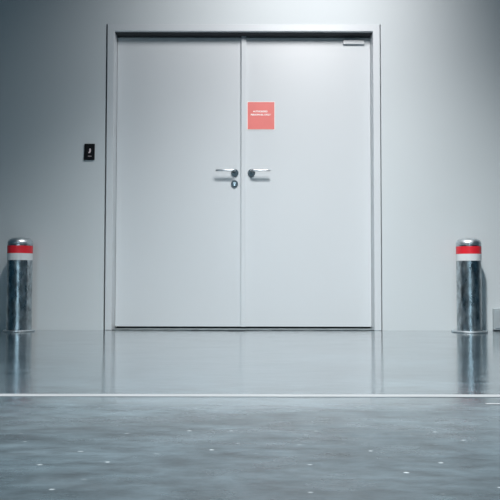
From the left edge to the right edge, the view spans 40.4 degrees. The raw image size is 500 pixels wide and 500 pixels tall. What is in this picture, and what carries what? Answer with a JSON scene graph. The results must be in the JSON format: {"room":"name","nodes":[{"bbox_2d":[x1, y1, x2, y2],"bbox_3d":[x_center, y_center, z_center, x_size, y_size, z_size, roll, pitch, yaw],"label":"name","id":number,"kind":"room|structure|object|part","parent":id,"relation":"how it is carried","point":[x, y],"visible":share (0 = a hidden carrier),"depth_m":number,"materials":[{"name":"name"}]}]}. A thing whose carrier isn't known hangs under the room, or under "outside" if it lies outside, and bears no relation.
{"room":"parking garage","nodes":[
{"label":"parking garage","id":0,"kind":"room"},
{"bbox_2d":[117,326,369,327],"bbox_3d":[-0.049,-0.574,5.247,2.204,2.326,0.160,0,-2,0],"label":"door threshold","id":1,"kind":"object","parent":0,"point":[117,326],"depth_m":5.12,"materials":[{"name":"grey metal"}]},
{"bbox_2d":[0,327,499,499],"bbox_3d":[-0.001,0.411,-0.892,18.000,0.120,12.450,0,-2,0],"label":"floor","id":2,"kind":"structure","parent":0,"point":[52,448],"depth_m":1.86,"materials":[{"name":"concrete"}]},
{"bbox_2d":[3,237,34,332],"bbox_3d":[-1.612,0.240,4.759,0.212,0.656,0.212,0,-2,0],"label":"bollard","id":3,"kind":"object","parent":2,"relation":"on","point":[19,250],"visible":1,"depth_m":4.69,"materials":[{"name":"metal"}]},
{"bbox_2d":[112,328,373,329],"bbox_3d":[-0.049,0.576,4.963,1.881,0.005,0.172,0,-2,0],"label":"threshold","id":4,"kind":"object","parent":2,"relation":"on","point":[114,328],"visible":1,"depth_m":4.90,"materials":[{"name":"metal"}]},
{"bbox_2d":[0,394,499,396],"bbox_3d":[-0.001,0.470,2.198,18.000,0.001,0.046,0,-2,0],"label":"floor line","id":5,"kind":"object","parent":2,"relation":"on","point":[1,395],"depth_m":2.19,"materials":[{"name":"paint"}]},
{"bbox_2d":[185,330,372,330],"bbox_3d":[-0.052,0.572,4.821,1.868,0.001,0.113,0,-2,0],"label":"threshold sealant","id":6,"kind":"object","parent":2,"relation":"on","point":[185,330],"visible":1,"depth_m":4.84,"materials":[{"name":"grey rubber"}]},
{"bbox_2d":[451,238,487,333],"bbox_3d":[1.533,0.245,4.759,0.246,0.656,0.246,1,-3,-30],"label":"bollard","id":7,"kind":"object","parent":2,"relation":"on","point":[468,250],"visible":1,"depth_m":4.69,"materials":[{"name":"metal"}]},
{"bbox_3d":[1.533,0.265,4.758,0.169,0.592,0.169,1,-3,-30],"label":"post","id":8,"kind":"part","parent":7,"relation":"part of","materials":[{"name":"metal"}]},
{"bbox_2d":[0,0,499,330],"bbox_3d":[0.003,-2.168,5.108,18.000,5.500,0.240,0,-2,0],"label":"wall","id":9,"kind":"structure","parent":0,"point":[440,59],"depth_m":4.94,"materials":[{"name":"white paint"}]},
{"bbox_2d":[84,144,94,159],"bbox_3d":[-1.163,-0.710,4.925,0.079,0.118,0.013,0,-2,0],"label":"card reader","id":10,"kind":"object","parent":9,"relation":"attached to","point":[89,149],"visible":1,"depth_m":4.92,"materials":[{"name":"black plastic"}]},
{"bbox_2d":[115,38,240,326],"bbox_3d":[-0.526,-0.511,5.020,0.922,2.145,0.108,0,-2,0],"label":"door","id":11,"kind":"structure","parent":9,"relation":"in","point":[178,173],"depth_m":5.02,"materials":[{"name":"paint"}]},
{"bbox_3d":[-0.177,-0.583,4.992,0.148,0.017,0.048,0,-2,0],"label":"lever handle","id":12,"kind":"part","parent":11,"relation":"part of","materials":[{"name":"metal"}]},
{"bbox_2d":[105,24,381,330],"bbox_3d":[-0.048,-0.532,5.003,1.983,2.223,0.184,0,-2,0],"label":"door frame","id":13,"kind":"structure","parent":9,"relation":"attached to","point":[115,31],"depth_m":4.95,"materials":[{"name":"paint"}]},
{"bbox_2d":[241,36,371,326],"bbox_3d":[0.413,-0.512,5.020,0.958,2.149,0.108,0,-2,0],"label":"door","id":14,"kind":"structure","parent":9,"relation":"in","point":[306,181],"depth_m":5.02,"materials":[{"name":"paint"}]},
{"bbox_3d":[0.076,-0.583,4.992,0.148,0.017,0.048,0,-2,0],"label":"lever handle","id":15,"kind":"part","parent":14,"relation":"part of","materials":[{"name":"metal"}]},
{"bbox_2d":[247,101,274,129],"bbox_3d":[0.082,-0.996,5.041,0.208,0.213,0.003,0,-2,0],"label":"door sign","id":16,"kind":"object","parent":14,"relation":"attached to","point":[260,114],"visible":1,"depth_m":5.04,"materials":[{"name":"red plastic"}]},
{"bbox_2d":[492,309,499,329],"bbox_3d":[1.801,0.496,4.867,0.120,0.152,0.034,0,-2,0],"label":"wall box","id":17,"kind":"object","parent":9,"relation":"attached to","point":[496,312],"visible":1,"depth_m":4.85,"materials":[{"name":"grey paint"}]},
{"bbox_3d":[1.801,0.496,4.852,0.096,0.127,0.004,0,-2,0],"label":"plate","id":18,"kind":"part","parent":17,"relation":"part of","materials":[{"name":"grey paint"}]}
]}

